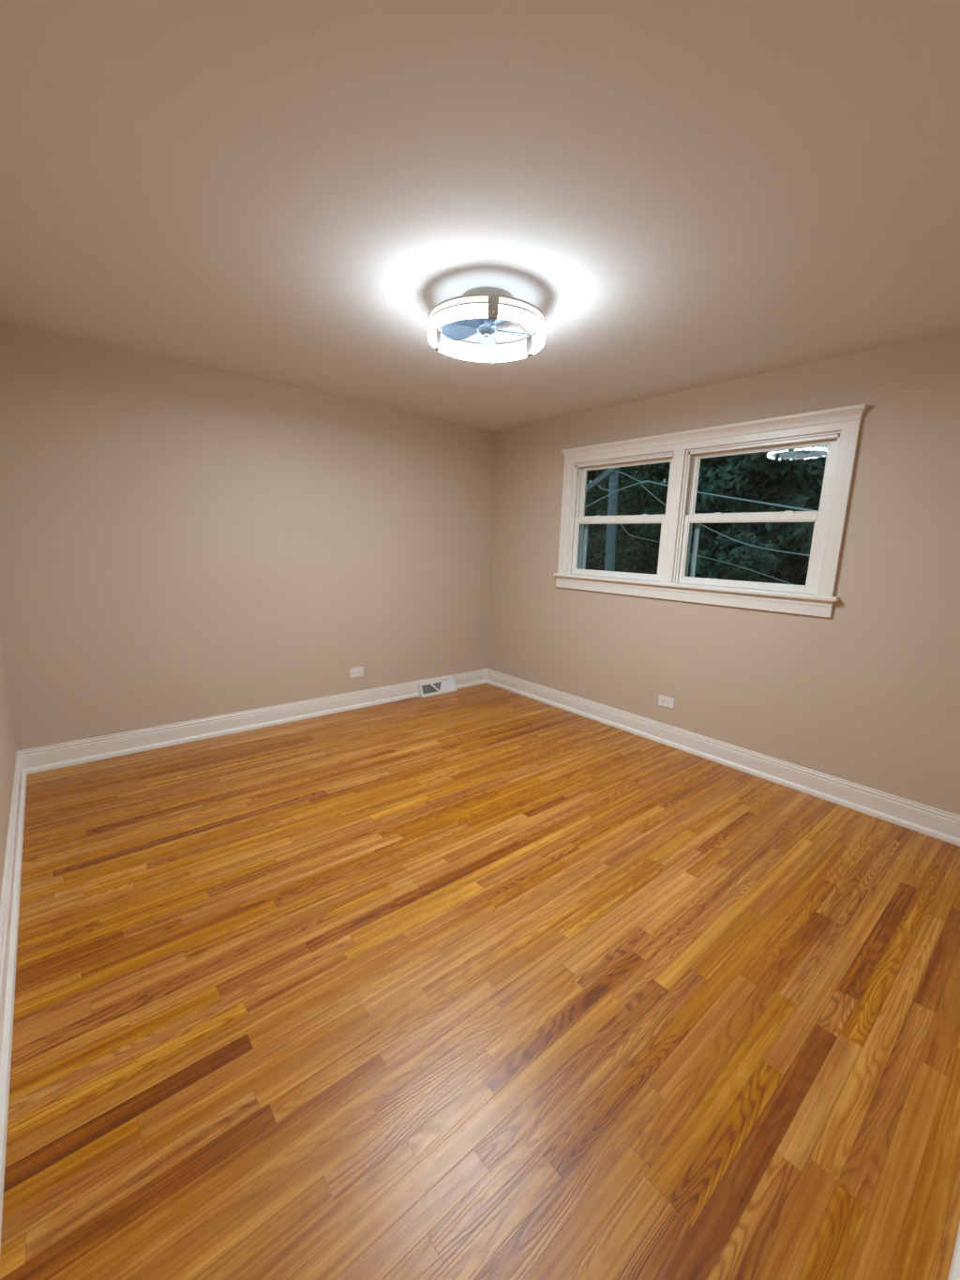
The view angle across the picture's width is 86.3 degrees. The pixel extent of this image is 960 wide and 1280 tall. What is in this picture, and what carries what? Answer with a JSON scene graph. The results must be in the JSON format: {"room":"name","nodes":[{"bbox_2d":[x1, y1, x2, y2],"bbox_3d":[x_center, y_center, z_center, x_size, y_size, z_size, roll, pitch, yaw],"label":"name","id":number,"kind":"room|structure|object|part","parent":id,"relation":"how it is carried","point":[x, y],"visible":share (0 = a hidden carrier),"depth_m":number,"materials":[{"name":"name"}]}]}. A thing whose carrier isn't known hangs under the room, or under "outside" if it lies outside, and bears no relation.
{"room":"empty bedroom","nodes":[
{"label":"empty bedroom","id":0,"kind":"room"},
{"bbox_2d":[0,640,16,903],"bbox_3d":[-1.448,-0.068,1.245,0.160,2.690,3.895,-7,14,-40],"label":"wall","id":1,"kind":"structure","parent":0,"point":[7,745],"depth_m":2.41,"materials":[{"name":"beige paint"}]},
{"bbox_2d":[0,751,27,1252],"bbox_3d":[-1.410,1.025,1.515,0.030,0.144,3.895,-7,14,-40],"label":"baseboard","id":2,"kind":"structure","parent":1,"relation":"attached to","point":[9,905],"depth_m":1.68,"materials":[{"name":"white paint"}]},
{"bbox_2d":[0,322,495,751],"bbox_3d":[-1.318,-0.579,3.956,3.909,2.690,0.160,-7,14,-40],"label":"wall","id":3,"kind":"structure","parent":0,"point":[180,542],"depth_m":3.42,"materials":[{"name":"beige paint"}]},
{"bbox_2d":[17,668,487,774],"bbox_3d":[-1.291,0.538,4.094,3.589,0.144,0.030,-7,14,-40],"label":"baseboard","id":4,"kind":"structure","parent":3,"relation":"attached to","point":[41,759],"depth_m":3.60,"materials":[{"name":"white paint"}]},
{"bbox_2d":[418,677,457,697],"bbox_3d":[-0.393,0.445,4.800,0.405,0.118,0.066,-7,14,-40],"label":"floor vent","id":5,"kind":"object","parent":4,"relation":"in","point":[444,685],"visible":1,"depth_m":4.79,"materials":[{"name":"white metal"}]},
{"bbox_2d":[441,679,454,691],"bbox_3d":[-0.314,0.432,4.859,0.165,0.080,0.045,-7,14,-40],"label":"grille","id":6,"kind":"object","parent":5,"relation":"attached to","point":[446,685],"depth_m":4.86,"materials":[{"name":"white metal"}]},
{"bbox_2d":[349,666,363,677],"bbox_3d":[-1.030,0.269,4.274,0.122,0.078,0.008,-7,14,-40],"label":"wall outlet","id":7,"kind":"object","parent":3,"relation":"attached to","point":[355,671],"visible":1,"depth_m":4.27,"materials":[{"name":"white plastic"}]},
{"bbox_2d":[0,683,959,1279],"bbox_3d":[-0.053,0.997,2.675,3.789,0.150,4.095,-7,14,-40],"label":"floor","id":8,"kind":"structure","parent":0,"point":[484,981],"depth_m":1.56,"materials":[{"name":"brown wood"}]},
{"bbox_2d":[0,0,959,431],"bbox_3d":[0.026,-1.522,2.196,3.909,0.100,4.215,-7,14,-40],"label":"ceiling","id":9,"kind":"structure","parent":0,"point":[687,194],"depth_m":1.50,"materials":[{"name":"paint"}]},
{"bbox_2d":[428,286,545,361],"bbox_3d":[0.033,-1.392,2.234,0.516,0.168,0.512,-7,14,-40],"label":"ceiling fan light","id":10,"kind":"object","parent":9,"relation":"attached to","point":[481,310],"visible":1,"depth_m":2.18,"materials":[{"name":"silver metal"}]},
{"bbox_3d":[-0.196,-1.372,2.344,0.016,0.074,0.041,7,12,24],"label":"post","id":11,"kind":"part","parent":10,"relation":"part of","materials":[{"name":"silver metal"}]},
{"bbox_3d":[-0.084,-1.375,2.282,0.167,0.035,0.106,3,11,8],"label":"blade","id":12,"kind":"part","parent":10,"relation":"part of","materials":[{"name":"blue plastic"}]},
{"bbox_3d":[-0.037,-1.345,2.133,0.168,0.035,0.106,-7,14,-40],"label":"blade","id":13,"kind":"part","parent":10,"relation":"part of","materials":[{"name":"blue plastic"}]},
{"bbox_3d":[0.038,-1.385,2.359,0.106,0.035,0.167,0,11,-10],"label":"blade","id":14,"kind":"part","parent":10,"relation":"part of","materials":[{"name":"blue plastic"}]},
{"bbox_3d":[0.051,-1.299,1.998,0.041,0.074,0.016,1,11,-5],"label":"post","id":15,"kind":"part","parent":10,"relation":"part of","materials":[{"name":"silver metal"}]},
{"bbox_3d":[0.100,-1.342,2.139,0.105,0.035,0.168,-7,14,-40],"label":"blade","id":16,"kind":"part","parent":10,"relation":"part of","materials":[{"name":"blue plastic"}]},
{"bbox_3d":[0.154,-1.364,2.267,0.165,0.035,0.112,-7,14,-40],"label":"blade","id":17,"kind":"part","parent":10,"relation":"part of","materials":[{"name":"blue plastic"}]},
{"bbox_3d":[0.174,-1.427,2.327,0.148,0.066,0.022,-6,13,-35],"label":"arm","id":18,"kind":"part","parent":10,"relation":"part of","materials":[{"name":"silver metal"}]},
{"bbox_3d":[0.234,-1.366,2.383,0.016,0.074,0.041,-6,13,-35],"label":"post","id":19,"kind":"part","parent":10,"relation":"part of","materials":[{"name":"silver metal"}]},
{"bbox_2d":[487,331,959,815],"bbox_3d":[1.421,-0.432,3.631,0.160,2.690,3.895,-7,14,-40],"label":"wall","id":20,"kind":"structure","parent":0,"point":[867,694],"depth_m":2.98,"materials":[{"name":"beige paint"}]},
{"bbox_2d":[658,694,674,708],"bbox_3d":[1.352,0.450,3.716,0.008,0.078,0.122,-7,14,-40],"label":"wall outlet","id":21,"kind":"object","parent":20,"relation":"attached to","point":[666,701],"visible":1,"depth_m":3.71,"materials":[{"name":"white plastic"}]},
{"bbox_2d":[553,403,868,617],"bbox_3d":[1.393,-0.844,3.573,0.235,1.117,2.069,-7,14,-40],"label":"window","id":22,"kind":"structure","parent":20,"relation":"in","point":[838,429],"depth_m":3.36,"materials":[{"name":"white paint"}]},
{"bbox_3d":[0.711,-1.008,4.250,0.026,0.904,0.080,-7,14,-40],"label":"casing","id":23,"kind":"part","parent":22,"relation":"part of","materials":[{"name":"white paint"}]},
{"bbox_3d":[1.133,-0.719,4.013,0.010,0.448,0.808,-7,14,-40],"label":"screen frame","id":24,"kind":"part","parent":22,"relation":"part of","materials":[{"name":"grey metal"}]},
{"bbox_3d":[1.059,-0.718,3.966,0.032,0.460,0.836,-7,14,-40],"label":"sash","id":25,"kind":"part","parent":22,"relation":"part of","materials":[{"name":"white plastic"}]},
{"bbox_3d":[1.105,-1.135,3.916,0.032,0.444,0.836,-7,14,-40],"label":"sash","id":26,"kind":"part","parent":22,"relation":"part of","materials":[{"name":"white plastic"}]},
{"bbox_3d":[1.346,-0.847,3.539,0.050,0.891,0.078,-7,14,-40],"label":"mullion casing","id":27,"kind":"part","parent":22,"relation":"part of","materials":[{"name":"white paint"}]},
{"bbox_3d":[1.756,-0.562,3.288,0.010,0.448,0.814,-7,14,-40],"label":"screen frame","id":28,"kind":"part","parent":22,"relation":"part of","materials":[{"name":"grey metal"}]},
{"bbox_3d":[1.341,-1.331,3.425,0.050,0.110,2.050,-7,14,-40],"label":"head casing","id":29,"kind":"part","parent":22,"relation":"part of","materials":[{"name":"white paint"}]},
{"bbox_3d":[1.682,-0.561,3.241,0.032,0.460,0.842,-7,14,-40],"label":"sash","id":30,"kind":"part","parent":22,"relation":"part of","materials":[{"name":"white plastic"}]},
{"bbox_3d":[1.728,-0.978,3.190,0.032,0.444,0.842,-7,14,-40],"label":"sash","id":31,"kind":"part","parent":22,"relation":"part of","materials":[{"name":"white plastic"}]},
{"bbox_3d":[1.957,-0.694,2.800,0.026,0.904,0.081,-7,14,-40],"label":"casing","id":32,"kind":"part","parent":22,"relation":"part of","materials":[{"name":"white paint"}]},
{"bbox_2d":[486,668,959,846],"bbox_3d":[1.313,0.679,3.780,0.030,0.144,3.895,-7,14,-40],"label":"baseboard","id":33,"kind":"structure","parent":20,"relation":"attached to","point":[920,818],"depth_m":3.22,"materials":[{"name":"white paint"}]},
{"bbox_3d":[1.290,0.079,0.921,3.909,2.690,0.160,-7,14,-40],"label":"wall","id":34,"kind":"structure","parent":0,"visible":0},
{"bbox_2d":[948,1222,959,1279],"bbox_3d":[1.195,1.165,1.201,3.589,0.144,0.030,-7,14,-40],"label":"baseboard","id":35,"kind":"structure","parent":34,"relation":"attached to","point":[955,1271],"depth_m":1.02,"materials":[{"name":"white paint"}]},
{"label":"outside","id":36,"kind":"structure","parent":0,"visible":0},
{"bbox_3d":[64.796,-29.071,174.732,319.500,0.150,420.000,-7,14,-40],"label":"lawn","id":37,"kind":"structure","parent":36,"visible":0},
{"bbox_2d":[583,469,608,533],"bbox_3d":[7.725,-10.796,36.423,5.507,12.390,6.552,9,13,33],"label":"tree","id":38,"kind":"object","parent":37,"relation":"on","point":[592,474],"visible":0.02,"depth_m":37.33,"materials":[{"name":"green plant"}]},
{"bbox_2d":[581,534,621,572],"bbox_3d":[4.062,-2.462,18.298,2.213,2.596,2.650,-7,14,-40],"label":"shrub","id":39,"kind":"object","parent":37,"relation":"on","point":[595,557],"visible":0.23,"depth_m":18.18,"materials":[{"name":"green plant"}]},
{"bbox_2d":[586,466,619,571],"bbox_3d":[3.602,-4.638,15.914,0.370,7.408,1.848,-7,14,-40],"label":"utility pole","id":40,"kind":"object","parent":37,"relation":"on","point":[613,485],"visible":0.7,"depth_m":15.51,"materials":[{"name":"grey wood"}]},
{"bbox_2d":[607,514,795,585],"bbox_3d":[4.918,-2.154,11.847,0.244,1.795,8.149,-2,11,-17],"label":"overhead cable","id":41,"kind":"object","parent":40,"relation":"attached to","point":[608,515],"visible":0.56,"depth_m":10.82,"materials":[{"name":"white plastic"}]},
{"bbox_2d":[641,484,810,556],"bbox_3d":[5.322,-2.728,10.877,0.241,1.796,7.088,-1,11,-13],"label":"overhead cable","id":42,"kind":"object","parent":40,"relation":"attached to","point":[641,485],"visible":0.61,"depth_m":10.57,"materials":[{"name":"white plastic"}]},
{"bbox_2d":[583,464,650,557],"bbox_3d":[6.064,-6.966,26.473,6.321,9.251,6.577,9,13,34],"label":"tree","id":43,"kind":"object","parent":37,"relation":"on","point":[595,493],"visible":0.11,"depth_m":24.59,"materials":[{"name":"green plant"}]},
{"bbox_2d":[616,541,658,574],"bbox_3d":[5.492,-1.958,16.897,2.320,2.546,2.101,-7,14,-40],"label":"shrub","id":44,"kind":"object","parent":37,"relation":"on","point":[640,561],"visible":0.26,"depth_m":16.66,"materials":[{"name":"green plant"}]},
{"bbox_2d":[605,462,670,539],"bbox_3d":[11.474,-10.335,34.093,7.035,12.322,5.192,-7,14,-40],"label":"tree","id":45,"kind":"object","parent":37,"relation":"on","point":[658,470],"visible":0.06,"depth_m":32.05,"materials":[{"name":"green plant"}]},
{"bbox_2d":[587,464,711,570],"bbox_3d":[6.529,-5.743,20.741,4.047,8.565,5.608,-7,14,-40],"label":"tree","id":46,"kind":"object","parent":37,"relation":"on","point":[633,500],"visible":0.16,"depth_m":20.07,"materials":[{"name":"green plant"}]},
{"bbox_2d":[654,463,783,579],"bbox_3d":[9.620,-6.048,20.003,4.903,9.979,5.249,-7,14,-40],"label":"tree","id":47,"kind":"object","parent":37,"relation":"on","point":[718,527],"visible":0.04,"depth_m":19.37,"materials":[{"name":"green plant"}]},
{"bbox_2d":[687,445,828,585],"bbox_3d":[8.212,-4.168,14.923,4.753,8.035,4.832,0,11,-10],"label":"tree","id":48,"kind":"object","parent":37,"relation":"on","point":[798,474],"visible":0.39,"depth_m":14.04,"materials":[{"name":"green plant"}]},
{"bbox_2d":[758,493,785,581],"bbox_3d":[17.092,-5.037,26.398,6.486,7.181,6.376,-2,11,-19],"label":"tree","id":49,"kind":"object","parent":37,"relation":"on","point":[776,574],"visible":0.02,"depth_m":26.78,"materials":[{"name":"green plant"}]},
{"bbox_2d":[772,496,809,575],"bbox_3d":[13.118,-4.423,17.918,6.420,7.190,5.840,6,12,21],"label":"tree","id":50,"kind":"object","parent":37,"relation":"on","point":[805,560],"visible":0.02,"depth_m":17.21,"materials":[{"name":"green plant"}]},
{"bbox_2d":[779,545,808,585],"bbox_3d":[10.851,-2.175,16.840,2.265,3.164,2.593,4,11,14],"label":"shrub","id":51,"kind":"object","parent":37,"relation":"on","point":[796,560],"visible":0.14,"depth_m":16.91,"materials":[{"name":"green plant"}]},
{"bbox_2d":[800,561,809,583],"bbox_3d":[10.962,-3.285,12.541,4.192,7.566,4.179,4,11,12],"label":"tree","id":52,"kind":"object","parent":37,"relation":"on","point":[805,567],"visible":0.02,"depth_m":14.59,"materials":[{"name":"green plant"}]},
{"bbox_3d":[4.252,-4.678,14.585,0.479,0.448,1.490,-7,14,-40],"label":"overhead cable","id":53,"kind":"object","parent":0,"visible":0},
{"bbox_3d":[4.491,-4.307,13.992,0.090,0.095,0.288,-7,14,-40],"label":"cable splice","id":54,"kind":"object","parent":53,"relation":"attached to","visible":0},
{"bbox_2d":[585,481,642,507],"bbox_3d":[3.612,-4.018,14.514,2.118,0.909,0.095,7,12,27],"label":"overhead cable","id":55,"kind":"object","parent":54,"relation":"attached to","point":[640,482],"visible":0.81,"depth_m":14.41,"materials":[{"name":"white plastic"}]},
{"bbox_2d":[647,480,817,511],"bbox_3d":[5.197,-2.870,10.211,0.254,1.468,7.962,0,11,-8],"label":"overhead cable","id":56,"kind":"object","parent":54,"relation":"attached to","point":[775,504],"visible":0.48,"depth_m":9.98,"materials":[{"name":"white plastic"}]}
]}

